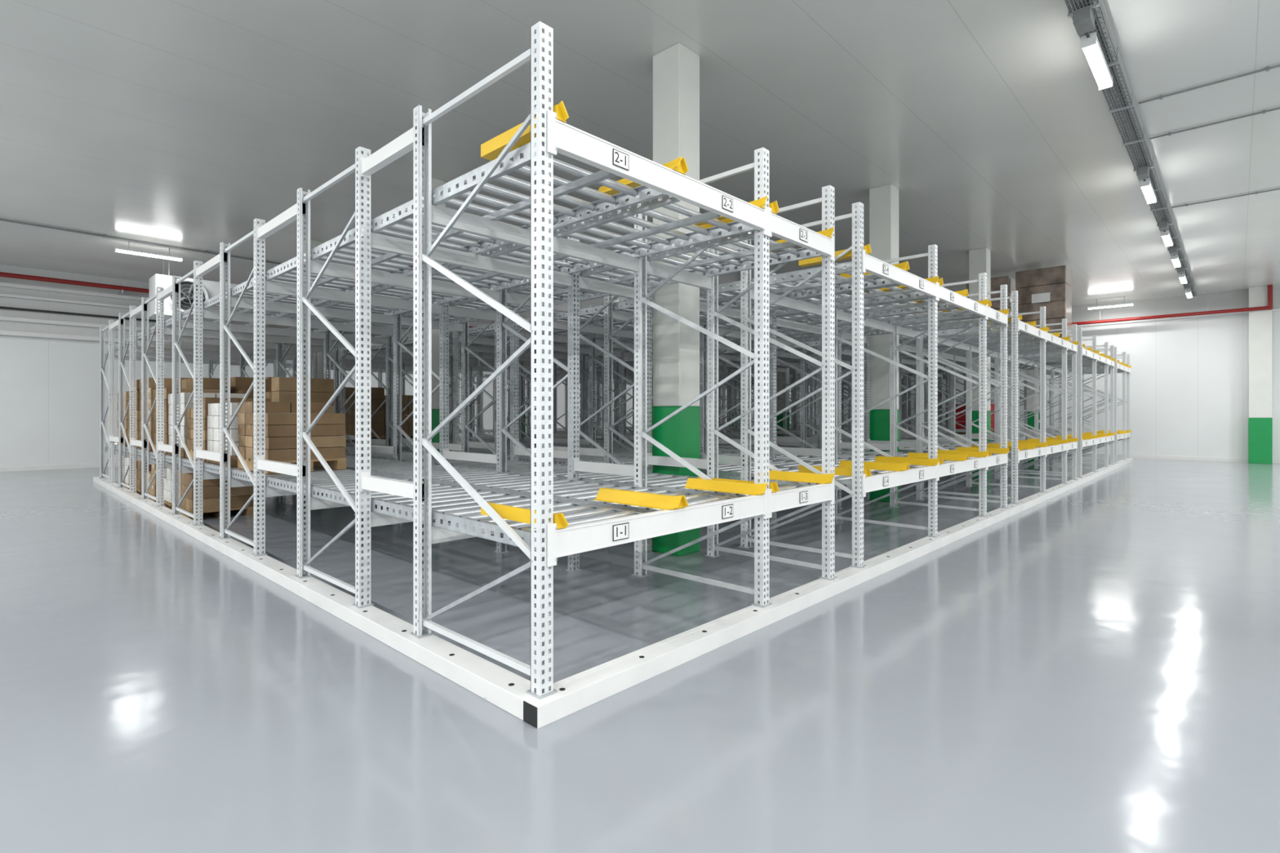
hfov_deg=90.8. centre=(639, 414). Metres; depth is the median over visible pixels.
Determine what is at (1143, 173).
tube light
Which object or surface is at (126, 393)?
cardboard boxes
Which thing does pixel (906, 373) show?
frame
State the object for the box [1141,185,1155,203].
diffuser
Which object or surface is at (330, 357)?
frame
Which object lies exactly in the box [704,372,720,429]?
frame
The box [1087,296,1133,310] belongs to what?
tube light
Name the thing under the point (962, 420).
crates
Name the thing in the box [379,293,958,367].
lane
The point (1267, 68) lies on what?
conduit
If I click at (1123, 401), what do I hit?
frame
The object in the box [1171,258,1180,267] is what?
diffuser
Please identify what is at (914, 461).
guide
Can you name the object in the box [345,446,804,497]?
lane
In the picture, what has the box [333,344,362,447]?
frame
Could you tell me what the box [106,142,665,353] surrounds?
lane
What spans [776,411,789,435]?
concrete column
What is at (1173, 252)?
tube light
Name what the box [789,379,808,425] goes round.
frame
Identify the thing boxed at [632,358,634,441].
frame
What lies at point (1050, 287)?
load
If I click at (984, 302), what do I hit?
guide
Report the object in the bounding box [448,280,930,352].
lane
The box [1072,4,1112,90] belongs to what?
tube light
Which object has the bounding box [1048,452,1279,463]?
baseboard
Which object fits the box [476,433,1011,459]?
lane
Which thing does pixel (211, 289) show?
cooler
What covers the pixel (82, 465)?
baseboard
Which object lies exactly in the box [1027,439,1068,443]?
guide
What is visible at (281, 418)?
cardboard boxes
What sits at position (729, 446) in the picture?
lane
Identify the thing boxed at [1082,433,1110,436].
guide
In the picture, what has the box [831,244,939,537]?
frame
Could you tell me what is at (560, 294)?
lane
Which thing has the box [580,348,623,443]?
frame
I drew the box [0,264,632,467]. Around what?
wall
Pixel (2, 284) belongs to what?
trim
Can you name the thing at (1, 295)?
trim
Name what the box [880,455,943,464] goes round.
guide
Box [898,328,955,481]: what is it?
frame
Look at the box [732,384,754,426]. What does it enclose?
frame
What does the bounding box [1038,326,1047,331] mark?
guide
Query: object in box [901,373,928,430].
frame
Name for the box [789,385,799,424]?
frame
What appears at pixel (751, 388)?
frame
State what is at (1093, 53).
diffuser
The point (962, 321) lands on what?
lane
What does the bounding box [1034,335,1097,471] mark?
frame
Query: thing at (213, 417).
cardboard boxes
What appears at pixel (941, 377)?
frame
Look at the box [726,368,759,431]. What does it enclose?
frame
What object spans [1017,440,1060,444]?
guide
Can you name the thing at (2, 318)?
trim
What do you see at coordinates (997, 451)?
guide
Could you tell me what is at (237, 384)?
cardboard boxes
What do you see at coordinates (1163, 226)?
tube light
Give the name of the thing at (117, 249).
tube light
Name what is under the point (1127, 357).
frame
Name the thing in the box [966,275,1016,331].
load
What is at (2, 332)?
trim
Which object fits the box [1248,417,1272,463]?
concrete column
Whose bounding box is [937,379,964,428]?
frame
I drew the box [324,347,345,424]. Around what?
frame
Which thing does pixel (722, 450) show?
lane
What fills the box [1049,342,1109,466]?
frame
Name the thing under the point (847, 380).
frame
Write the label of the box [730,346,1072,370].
lane
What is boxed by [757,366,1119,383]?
lane
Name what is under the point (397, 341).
frame
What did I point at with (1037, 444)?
guide
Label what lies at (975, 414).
concrete column
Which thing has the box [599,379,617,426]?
frame
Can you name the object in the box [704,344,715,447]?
frame
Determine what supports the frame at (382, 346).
on the floor
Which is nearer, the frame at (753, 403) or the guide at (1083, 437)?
the guide at (1083, 437)
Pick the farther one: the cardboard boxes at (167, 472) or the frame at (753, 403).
the frame at (753, 403)
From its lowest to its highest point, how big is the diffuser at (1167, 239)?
0.045 m
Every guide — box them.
[480,101,568,160]
[480,502,568,528]
[593,487,688,510]
[598,156,688,195]
[683,477,767,495]
[693,195,767,226]
[697,476,779,493]
[700,200,779,228]
[758,470,834,484]
[764,226,834,244]
[798,244,871,266]
[798,465,871,476]
[838,460,909,471]
[840,261,909,277]
[874,456,938,466]
[879,275,938,290]
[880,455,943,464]
[884,277,943,291]
[906,452,968,461]
[914,288,968,302]
[937,449,988,457]
[938,298,988,308]
[942,300,991,311]
[947,449,991,456]
[956,447,1008,453]
[971,444,1022,451]
[977,314,1022,324]
[987,443,1035,448]
[991,320,1035,328]
[997,308,1008,314]
[1007,441,1047,447]
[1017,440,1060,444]
[1026,332,1060,339]
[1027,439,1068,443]
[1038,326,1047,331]
[1039,437,1078,441]
[1048,436,1084,439]
[1054,435,1092,439]
[1066,435,1097,438]
[1069,346,1092,351]
[1071,433,1105,437]
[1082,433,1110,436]
[1085,432,1115,435]
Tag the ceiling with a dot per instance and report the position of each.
(180, 123)
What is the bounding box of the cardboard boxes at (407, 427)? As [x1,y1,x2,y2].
[383,395,413,439]
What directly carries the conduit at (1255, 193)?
attached to the ceiling
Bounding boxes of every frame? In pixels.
[98,320,115,482]
[118,305,137,493]
[140,286,165,506]
[170,260,204,525]
[208,357,226,377]
[217,217,267,555]
[240,348,258,377]
[265,359,275,377]
[275,312,305,497]
[282,360,295,377]
[292,351,317,378]
[294,146,373,608]
[323,286,363,515]
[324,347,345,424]
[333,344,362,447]
[368,336,395,446]
[377,365,382,387]
[386,311,423,451]
[391,273,448,525]
[401,338,413,415]
[409,21,557,699]
[448,320,459,451]
[448,324,483,442]
[455,372,479,435]
[461,282,518,461]
[468,364,496,436]
[472,371,493,435]
[494,214,582,572]
[494,313,549,463]
[504,366,530,436]
[507,346,536,444]
[519,361,554,439]
[554,360,587,439]
[564,378,591,431]
[569,239,653,554]
[579,356,604,439]
[579,371,599,431]
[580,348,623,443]
[587,380,611,431]
[589,305,644,452]
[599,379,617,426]
[604,271,653,463]
[613,360,653,440]
[617,377,632,431]
[623,368,632,432]
[631,146,772,607]
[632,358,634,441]
[699,272,777,524]
[704,185,837,580]
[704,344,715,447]
[704,348,748,439]
[704,361,725,434]
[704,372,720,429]
[704,372,732,427]
[718,345,764,478]
[720,382,740,428]
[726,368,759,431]
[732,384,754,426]
[733,377,754,428]
[738,201,866,568]
[751,368,786,435]
[751,388,752,423]
[758,367,797,435]
[770,296,842,508]
[770,337,814,437]
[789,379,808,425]
[789,379,816,426]
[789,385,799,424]
[791,373,818,430]
[800,310,869,502]
[806,360,852,437]
[817,323,861,485]
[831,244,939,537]
[839,367,861,432]
[839,380,861,426]
[839,380,861,427]
[841,377,848,428]
[888,272,987,516]
[898,324,924,488]
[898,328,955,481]
[901,370,907,429]
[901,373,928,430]
[901,373,942,431]
[907,373,948,429]
[913,337,966,475]
[915,284,1008,508]
[924,360,965,436]
[937,290,1019,504]
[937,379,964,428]
[937,380,965,426]
[948,346,999,470]
[966,306,1047,493]
[991,369,1027,464]
[994,318,1067,484]
[1007,324,1077,479]
[1017,327,1083,477]
[1019,378,1050,454]
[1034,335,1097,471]
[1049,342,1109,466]
[1058,345,1114,464]
[1066,346,1117,463]
[1076,351,1125,459]
[1082,354,1129,457]
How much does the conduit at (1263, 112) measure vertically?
0.037 m
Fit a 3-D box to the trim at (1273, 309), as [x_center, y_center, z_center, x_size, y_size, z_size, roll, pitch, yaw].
[13.625,-3.456,27.814,32.000,0.080,0.060,0,0,43]
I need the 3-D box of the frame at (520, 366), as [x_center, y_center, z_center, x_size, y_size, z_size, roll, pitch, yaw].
[-1.868,-0.236,10.011,1.450,3.680,0.120,0,0,43]
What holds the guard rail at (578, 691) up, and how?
on the floor
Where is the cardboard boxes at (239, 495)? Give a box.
[177,471,253,520]
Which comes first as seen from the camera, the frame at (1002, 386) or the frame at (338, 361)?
the frame at (1002, 386)
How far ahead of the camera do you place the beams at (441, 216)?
8.45 m
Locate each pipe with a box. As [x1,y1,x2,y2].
[0,271,475,328]
[939,284,1272,336]
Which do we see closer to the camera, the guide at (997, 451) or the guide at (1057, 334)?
the guide at (997, 451)
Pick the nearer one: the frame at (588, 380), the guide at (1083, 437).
the guide at (1083, 437)
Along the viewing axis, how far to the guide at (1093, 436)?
16.48 m
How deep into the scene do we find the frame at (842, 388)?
25.41 m
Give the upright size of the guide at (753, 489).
0.094 m
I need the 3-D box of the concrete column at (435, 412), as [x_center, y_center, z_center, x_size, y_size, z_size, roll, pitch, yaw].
[-3.789,0.754,11.400,0.418,1.700,0.388,0,0,43]
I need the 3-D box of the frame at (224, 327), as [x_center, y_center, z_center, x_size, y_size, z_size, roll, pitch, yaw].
[-4.541,-0.292,7.185,1.450,3.567,0.120,0,0,43]
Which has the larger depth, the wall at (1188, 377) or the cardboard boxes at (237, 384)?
the wall at (1188, 377)
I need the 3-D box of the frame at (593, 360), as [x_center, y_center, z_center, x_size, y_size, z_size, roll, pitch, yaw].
[-0.419,-0.236,11.544,1.450,3.680,0.120,0,0,43]
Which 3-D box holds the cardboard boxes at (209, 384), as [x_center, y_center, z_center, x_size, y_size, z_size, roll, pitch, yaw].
[-8.057,0.004,11.253,1.150,1.290,0.840,0,0,43]
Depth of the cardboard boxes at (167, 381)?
11.77 m
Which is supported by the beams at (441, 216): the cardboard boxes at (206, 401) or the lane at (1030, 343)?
the lane at (1030, 343)
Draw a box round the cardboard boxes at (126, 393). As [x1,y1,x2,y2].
[117,391,129,445]
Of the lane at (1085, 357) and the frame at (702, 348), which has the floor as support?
the frame at (702, 348)
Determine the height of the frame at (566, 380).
3.680 m
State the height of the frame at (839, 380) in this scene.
3.680 m
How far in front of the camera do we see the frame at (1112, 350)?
18.89 m
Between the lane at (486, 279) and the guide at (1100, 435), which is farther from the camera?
the guide at (1100, 435)
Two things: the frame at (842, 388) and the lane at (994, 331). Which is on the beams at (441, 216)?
the lane at (994, 331)
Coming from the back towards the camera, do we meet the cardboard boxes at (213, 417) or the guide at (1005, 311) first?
the guide at (1005, 311)
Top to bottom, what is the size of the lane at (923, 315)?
0.109 m
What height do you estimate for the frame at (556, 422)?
3.680 m
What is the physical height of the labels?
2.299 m
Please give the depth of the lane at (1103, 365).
19.57 m
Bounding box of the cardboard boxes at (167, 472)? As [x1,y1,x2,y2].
[158,467,177,509]
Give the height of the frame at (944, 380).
3.680 m
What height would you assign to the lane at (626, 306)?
0.109 m
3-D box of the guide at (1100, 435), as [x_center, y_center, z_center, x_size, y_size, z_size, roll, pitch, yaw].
[12.416,0.572,17.505,0.770,0.094,0.170,0,0,43]
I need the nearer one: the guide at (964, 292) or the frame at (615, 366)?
the guide at (964, 292)
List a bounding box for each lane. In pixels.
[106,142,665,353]
[106,442,645,551]
[213,191,756,343]
[267,226,823,349]
[286,261,897,363]
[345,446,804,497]
[345,454,737,512]
[346,440,880,489]
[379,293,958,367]
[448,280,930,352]
[448,438,944,467]
[448,441,915,473]
[455,434,978,458]
[455,435,955,462]
[475,304,981,361]
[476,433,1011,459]
[481,323,1028,373]
[528,313,1000,362]
[562,332,1040,368]
[583,431,1053,445]
[600,431,1062,444]
[613,351,1085,381]
[626,337,1053,369]
[626,430,1071,442]
[631,429,1039,439]
[704,438,1027,449]
[719,342,1062,368]
[719,436,1037,448]
[725,356,1093,377]
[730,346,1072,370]
[737,358,1100,377]
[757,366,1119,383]
[757,369,1123,384]
[814,360,1104,376]
[842,433,1087,439]
[844,369,1127,382]
[860,364,1111,376]
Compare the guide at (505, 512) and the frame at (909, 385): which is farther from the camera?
the frame at (909, 385)
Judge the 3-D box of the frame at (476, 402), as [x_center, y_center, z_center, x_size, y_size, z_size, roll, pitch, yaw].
[-5.796,-0.236,21.103,1.520,3.680,0.120,0,0,43]
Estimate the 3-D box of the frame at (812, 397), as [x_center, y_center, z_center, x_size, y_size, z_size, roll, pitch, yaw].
[3.738,-0.236,15.940,1.450,3.680,0.120,0,0,43]
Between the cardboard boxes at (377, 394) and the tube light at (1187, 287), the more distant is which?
the tube light at (1187, 287)
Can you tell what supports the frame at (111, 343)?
on the guard rail at (506, 690)
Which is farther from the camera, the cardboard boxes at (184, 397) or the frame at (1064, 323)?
the frame at (1064, 323)
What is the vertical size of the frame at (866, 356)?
3.680 m
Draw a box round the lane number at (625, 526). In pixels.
[616,525,626,537]
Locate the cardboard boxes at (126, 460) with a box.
[122,456,129,489]
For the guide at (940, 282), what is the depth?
7.76 m
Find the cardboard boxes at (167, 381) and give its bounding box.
[139,377,191,450]
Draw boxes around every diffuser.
[1082,43,1111,89]
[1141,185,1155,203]
[1161,235,1172,246]
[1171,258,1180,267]
[1178,276,1186,284]
[1185,293,1191,297]
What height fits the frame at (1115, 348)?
3.567 m
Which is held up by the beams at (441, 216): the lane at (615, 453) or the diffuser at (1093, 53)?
the lane at (615, 453)
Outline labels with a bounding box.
[613,148,1128,541]
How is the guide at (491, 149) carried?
attached to the beams at (562, 138)
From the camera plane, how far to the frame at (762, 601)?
5.18 m
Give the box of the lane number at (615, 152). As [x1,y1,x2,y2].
[614,151,626,165]
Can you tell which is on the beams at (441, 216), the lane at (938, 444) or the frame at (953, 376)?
the lane at (938, 444)
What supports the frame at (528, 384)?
on the floor
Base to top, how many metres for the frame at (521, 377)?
3.680 m
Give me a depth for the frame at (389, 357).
11.80 m
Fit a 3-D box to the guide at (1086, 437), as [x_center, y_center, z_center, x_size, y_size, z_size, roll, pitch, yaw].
[10.963,0.572,15.968,0.770,0.094,0.170,0,0,43]
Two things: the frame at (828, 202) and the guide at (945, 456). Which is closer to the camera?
the frame at (828, 202)
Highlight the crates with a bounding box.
[955,404,994,434]
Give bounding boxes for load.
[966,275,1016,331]
[1015,265,1071,355]
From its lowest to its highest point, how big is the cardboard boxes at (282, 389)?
1.240 m
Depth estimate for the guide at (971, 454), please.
9.33 m
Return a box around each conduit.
[0,218,280,264]
[1138,64,1279,104]
[1149,107,1279,139]
[1171,188,1279,208]
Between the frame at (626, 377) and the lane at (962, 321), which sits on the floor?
the frame at (626, 377)
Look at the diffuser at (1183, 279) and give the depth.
17.91 m
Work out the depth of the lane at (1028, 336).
12.52 m
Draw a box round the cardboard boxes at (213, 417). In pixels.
[207,402,247,466]
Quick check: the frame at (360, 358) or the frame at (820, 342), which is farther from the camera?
the frame at (820, 342)
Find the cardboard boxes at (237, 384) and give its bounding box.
[225,377,275,398]
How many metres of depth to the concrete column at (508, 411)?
19.71 m
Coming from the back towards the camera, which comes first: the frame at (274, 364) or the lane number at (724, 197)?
the frame at (274, 364)
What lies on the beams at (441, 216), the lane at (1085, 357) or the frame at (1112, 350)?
the lane at (1085, 357)
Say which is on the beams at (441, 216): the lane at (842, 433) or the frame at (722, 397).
the lane at (842, 433)
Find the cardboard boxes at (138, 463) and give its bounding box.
[131,460,151,494]
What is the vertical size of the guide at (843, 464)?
0.094 m
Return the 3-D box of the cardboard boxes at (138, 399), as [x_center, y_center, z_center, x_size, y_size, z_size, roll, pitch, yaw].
[-10.019,-0.021,13.108,1.150,1.340,0.840,0,0,43]
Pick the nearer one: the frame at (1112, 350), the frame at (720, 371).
the frame at (720, 371)
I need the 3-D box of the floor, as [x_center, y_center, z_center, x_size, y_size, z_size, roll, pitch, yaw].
[1.106,1.704,14.575,32.400,0.200,36.900,0,0,43]
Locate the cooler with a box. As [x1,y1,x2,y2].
[148,258,251,324]
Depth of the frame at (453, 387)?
11.36 m
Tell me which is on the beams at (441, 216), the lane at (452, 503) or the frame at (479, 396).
the lane at (452, 503)
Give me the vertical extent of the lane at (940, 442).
0.109 m
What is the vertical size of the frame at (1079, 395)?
3.567 m
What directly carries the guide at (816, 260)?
attached to the beams at (562, 138)
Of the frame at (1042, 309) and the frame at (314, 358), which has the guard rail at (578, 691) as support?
the frame at (1042, 309)
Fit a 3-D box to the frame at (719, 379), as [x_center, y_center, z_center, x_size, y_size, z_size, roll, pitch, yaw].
[1.814,-0.236,13.905,1.450,3.680,0.120,0,0,43]
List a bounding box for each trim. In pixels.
[0,282,149,301]
[0,293,149,311]
[0,306,389,342]
[0,315,146,331]
[0,330,324,353]
[1076,308,1279,327]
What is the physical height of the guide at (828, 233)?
0.094 m
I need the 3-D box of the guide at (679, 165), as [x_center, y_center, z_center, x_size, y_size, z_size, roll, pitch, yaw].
[0.001,-1.633,4.376,0.770,0.094,0.170,0,0,43]
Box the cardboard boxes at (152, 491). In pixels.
[145,464,155,502]
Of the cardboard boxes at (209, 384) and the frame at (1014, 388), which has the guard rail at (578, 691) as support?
the frame at (1014, 388)
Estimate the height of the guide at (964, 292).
0.094 m
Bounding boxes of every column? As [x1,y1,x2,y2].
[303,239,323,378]
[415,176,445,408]
[415,408,444,454]
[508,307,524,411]
[508,411,525,436]
[652,406,700,555]
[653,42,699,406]
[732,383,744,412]
[732,412,744,428]
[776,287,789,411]
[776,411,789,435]
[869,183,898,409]
[869,409,899,502]
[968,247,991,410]
[971,410,991,478]
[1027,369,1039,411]
[1027,411,1039,463]
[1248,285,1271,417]
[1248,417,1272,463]
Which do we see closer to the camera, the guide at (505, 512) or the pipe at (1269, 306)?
the guide at (505, 512)
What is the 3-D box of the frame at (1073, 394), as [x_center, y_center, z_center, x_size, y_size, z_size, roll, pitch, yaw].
[9.510,-0.292,14.955,1.430,3.567,0.120,0,0,43]
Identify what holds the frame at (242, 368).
on the floor
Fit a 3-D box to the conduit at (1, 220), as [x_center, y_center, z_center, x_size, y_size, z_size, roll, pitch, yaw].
[-6.252,-4.189,21.465,0.160,0.047,36.200,0,0,43]
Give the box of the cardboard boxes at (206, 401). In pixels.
[185,397,271,461]
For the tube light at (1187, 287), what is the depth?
19.73 m
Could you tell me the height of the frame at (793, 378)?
3.680 m
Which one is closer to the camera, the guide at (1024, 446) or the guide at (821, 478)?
the guide at (821, 478)
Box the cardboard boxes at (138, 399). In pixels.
[127,379,141,447]
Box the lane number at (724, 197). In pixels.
[724,197,732,208]
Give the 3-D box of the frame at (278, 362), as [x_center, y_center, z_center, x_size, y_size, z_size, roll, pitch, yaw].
[-6.817,-0.236,12.310,1.420,3.680,0.120,0,0,43]
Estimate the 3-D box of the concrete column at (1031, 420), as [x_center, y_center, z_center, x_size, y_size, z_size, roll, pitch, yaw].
[12.861,0.754,20.566,0.418,1.700,0.388,0,0,43]
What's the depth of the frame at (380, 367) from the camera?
18.23 m
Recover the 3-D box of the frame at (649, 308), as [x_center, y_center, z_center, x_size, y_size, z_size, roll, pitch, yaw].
[-0.391,-0.236,7.760,1.410,3.680,0.120,0,0,43]
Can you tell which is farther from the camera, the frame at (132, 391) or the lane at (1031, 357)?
the lane at (1031, 357)
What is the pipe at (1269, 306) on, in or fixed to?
attached to the ceiling
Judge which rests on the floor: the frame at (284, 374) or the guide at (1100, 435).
the frame at (284, 374)
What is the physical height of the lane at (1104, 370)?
0.109 m
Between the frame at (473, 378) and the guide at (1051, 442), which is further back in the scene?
the frame at (473, 378)
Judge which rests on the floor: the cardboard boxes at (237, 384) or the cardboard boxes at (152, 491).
the cardboard boxes at (152, 491)
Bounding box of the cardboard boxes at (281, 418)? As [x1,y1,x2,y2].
[237,401,346,474]
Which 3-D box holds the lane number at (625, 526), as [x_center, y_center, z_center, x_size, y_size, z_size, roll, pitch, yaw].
[-0.110,0.691,3.738,0.001,0.058,0.078,0,0,43]
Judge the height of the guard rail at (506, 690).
0.114 m
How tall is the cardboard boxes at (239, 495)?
0.695 m
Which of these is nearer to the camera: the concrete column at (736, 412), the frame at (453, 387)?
the frame at (453, 387)
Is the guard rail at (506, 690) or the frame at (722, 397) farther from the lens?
the frame at (722, 397)
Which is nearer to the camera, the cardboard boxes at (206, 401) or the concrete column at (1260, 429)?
the cardboard boxes at (206, 401)
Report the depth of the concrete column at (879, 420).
11.66 m
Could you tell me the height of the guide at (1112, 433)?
0.094 m
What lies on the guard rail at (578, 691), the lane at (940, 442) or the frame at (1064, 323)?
the frame at (1064, 323)
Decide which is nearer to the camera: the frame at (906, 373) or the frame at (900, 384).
the frame at (900, 384)
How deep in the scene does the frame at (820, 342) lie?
13.00 m
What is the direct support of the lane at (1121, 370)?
on the beams at (441, 216)
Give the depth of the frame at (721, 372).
21.88 m
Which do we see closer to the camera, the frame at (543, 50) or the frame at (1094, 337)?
the frame at (543, 50)
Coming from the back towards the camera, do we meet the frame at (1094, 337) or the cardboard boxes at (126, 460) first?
the frame at (1094, 337)
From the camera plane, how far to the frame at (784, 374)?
19.66 m
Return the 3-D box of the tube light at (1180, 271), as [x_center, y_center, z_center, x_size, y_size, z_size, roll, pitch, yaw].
[15.271,-3.906,17.765,0.140,0.200,1.590,0,0,43]
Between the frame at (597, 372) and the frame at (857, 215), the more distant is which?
the frame at (597, 372)
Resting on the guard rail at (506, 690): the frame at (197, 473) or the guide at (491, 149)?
the frame at (197, 473)
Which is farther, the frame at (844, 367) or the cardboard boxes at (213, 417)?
the frame at (844, 367)
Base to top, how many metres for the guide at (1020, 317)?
0.094 m
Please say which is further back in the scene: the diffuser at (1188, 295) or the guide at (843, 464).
the diffuser at (1188, 295)
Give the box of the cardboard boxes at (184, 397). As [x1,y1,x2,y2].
[168,392,245,457]
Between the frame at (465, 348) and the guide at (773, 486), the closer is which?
the guide at (773, 486)
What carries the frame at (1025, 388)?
on the floor
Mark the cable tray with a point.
(1124, 108)
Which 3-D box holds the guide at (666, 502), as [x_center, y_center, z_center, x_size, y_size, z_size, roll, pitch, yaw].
[0.001,0.572,4.376,0.770,0.094,0.170,0,0,43]
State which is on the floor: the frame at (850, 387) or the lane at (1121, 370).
the frame at (850, 387)
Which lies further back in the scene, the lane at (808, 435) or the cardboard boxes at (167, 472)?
the lane at (808, 435)
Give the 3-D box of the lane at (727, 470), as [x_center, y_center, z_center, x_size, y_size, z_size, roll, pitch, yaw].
[-3.543,0.708,12.338,16.660,0.109,0.960,0,0,43]
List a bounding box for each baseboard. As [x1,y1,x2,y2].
[0,462,118,471]
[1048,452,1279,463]
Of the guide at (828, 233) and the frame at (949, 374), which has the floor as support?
the frame at (949, 374)
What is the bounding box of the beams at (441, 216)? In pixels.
[105,204,1077,543]
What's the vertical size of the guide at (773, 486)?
0.094 m
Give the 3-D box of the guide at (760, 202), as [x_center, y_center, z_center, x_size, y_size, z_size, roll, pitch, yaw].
[0.676,-1.633,5.090,0.770,0.094,0.085,0,0,43]
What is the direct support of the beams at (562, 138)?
attached to the frame at (543, 50)
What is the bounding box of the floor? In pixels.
[0,454,1279,852]
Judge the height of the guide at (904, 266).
0.094 m
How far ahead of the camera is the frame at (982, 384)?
9.39 m
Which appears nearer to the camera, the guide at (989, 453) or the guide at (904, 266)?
the guide at (904, 266)
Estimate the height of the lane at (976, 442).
0.109 m
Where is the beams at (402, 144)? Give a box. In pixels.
[109,121,1071,501]
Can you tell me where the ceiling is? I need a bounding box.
[0,0,1279,324]
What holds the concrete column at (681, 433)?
on the floor
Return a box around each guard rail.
[93,476,533,720]
[523,457,1133,728]
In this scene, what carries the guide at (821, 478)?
attached to the beams at (562, 138)
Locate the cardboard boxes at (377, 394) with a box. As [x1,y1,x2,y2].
[333,386,384,442]
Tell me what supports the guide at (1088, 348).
attached to the beams at (562, 138)
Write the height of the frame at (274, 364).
3.680 m
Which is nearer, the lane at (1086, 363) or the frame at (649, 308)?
the frame at (649, 308)
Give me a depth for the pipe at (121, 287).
18.37 m
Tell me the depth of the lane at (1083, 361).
17.61 m
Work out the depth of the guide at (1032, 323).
11.33 m
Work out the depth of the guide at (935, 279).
7.69 m
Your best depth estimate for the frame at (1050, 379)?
23.23 m
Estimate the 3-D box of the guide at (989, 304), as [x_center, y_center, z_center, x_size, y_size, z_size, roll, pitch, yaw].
[4.891,-1.633,9.547,0.770,0.094,0.085,0,0,43]
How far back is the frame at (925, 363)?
17.38 m
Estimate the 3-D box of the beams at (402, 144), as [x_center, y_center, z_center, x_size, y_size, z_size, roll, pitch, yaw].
[2.096,-0.701,18.250,13.910,2.590,25.270,0,0,43]
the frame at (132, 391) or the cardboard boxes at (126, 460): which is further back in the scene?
the cardboard boxes at (126, 460)
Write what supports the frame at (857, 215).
on the guard rail at (578, 691)
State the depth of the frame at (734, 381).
24.33 m
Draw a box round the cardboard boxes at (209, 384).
[152,377,219,453]
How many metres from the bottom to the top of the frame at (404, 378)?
3.680 m
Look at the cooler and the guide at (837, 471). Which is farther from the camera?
the cooler
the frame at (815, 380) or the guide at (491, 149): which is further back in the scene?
the frame at (815, 380)
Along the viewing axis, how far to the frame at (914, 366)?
16.75 m
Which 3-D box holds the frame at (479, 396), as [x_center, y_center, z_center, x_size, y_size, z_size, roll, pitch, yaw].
[-4.179,-0.236,15.100,1.420,3.680,0.120,0,0,43]
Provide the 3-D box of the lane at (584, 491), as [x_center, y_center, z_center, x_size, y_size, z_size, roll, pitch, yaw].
[-5.473,0.708,10.296,16.660,0.109,0.960,0,0,43]
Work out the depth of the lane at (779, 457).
10.22 m
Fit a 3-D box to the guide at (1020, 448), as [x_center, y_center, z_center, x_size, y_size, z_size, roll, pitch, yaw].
[6.149,0.572,10.877,0.770,0.094,0.085,0,0,43]
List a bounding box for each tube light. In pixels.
[114,240,182,262]
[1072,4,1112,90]
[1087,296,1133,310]
[1137,165,1156,204]
[1159,221,1173,246]
[1168,247,1181,267]
[1177,266,1186,284]
[1184,284,1192,297]
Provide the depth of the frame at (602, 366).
17.47 m
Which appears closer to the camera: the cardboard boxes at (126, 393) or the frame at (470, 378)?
the cardboard boxes at (126, 393)
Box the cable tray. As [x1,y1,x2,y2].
[1064,0,1196,297]
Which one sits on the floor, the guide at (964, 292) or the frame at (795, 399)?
the frame at (795, 399)
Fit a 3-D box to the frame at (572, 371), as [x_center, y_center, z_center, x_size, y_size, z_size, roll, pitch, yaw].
[-1.153,-0.236,6.954,1.410,3.680,0.120,0,0,43]
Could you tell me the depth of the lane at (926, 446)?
13.05 m
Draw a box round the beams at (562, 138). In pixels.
[546,109,1130,566]
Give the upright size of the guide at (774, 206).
0.094 m
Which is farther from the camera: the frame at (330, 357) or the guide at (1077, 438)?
the guide at (1077, 438)
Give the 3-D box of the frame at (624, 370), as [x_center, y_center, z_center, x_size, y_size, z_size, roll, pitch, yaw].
[-0.022,-0.236,19.496,1.420,3.680,0.120,0,0,43]
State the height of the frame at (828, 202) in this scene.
3.567 m
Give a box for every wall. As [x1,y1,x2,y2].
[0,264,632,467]
[710,286,1279,459]
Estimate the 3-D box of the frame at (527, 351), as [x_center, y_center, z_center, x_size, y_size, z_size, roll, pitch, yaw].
[-2.351,-0.236,13.372,1.450,3.680,0.120,0,0,43]
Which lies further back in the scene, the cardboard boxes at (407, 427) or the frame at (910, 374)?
the frame at (910, 374)
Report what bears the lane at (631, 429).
on the beams at (441, 216)
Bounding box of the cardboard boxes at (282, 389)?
[257,377,334,413]
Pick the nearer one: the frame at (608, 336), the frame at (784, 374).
the frame at (608, 336)
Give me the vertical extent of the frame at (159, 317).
3.567 m
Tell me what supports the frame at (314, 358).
on the floor
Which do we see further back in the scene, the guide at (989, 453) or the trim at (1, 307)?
the trim at (1, 307)
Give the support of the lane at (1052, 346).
on the beams at (441, 216)
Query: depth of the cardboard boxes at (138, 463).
12.52 m

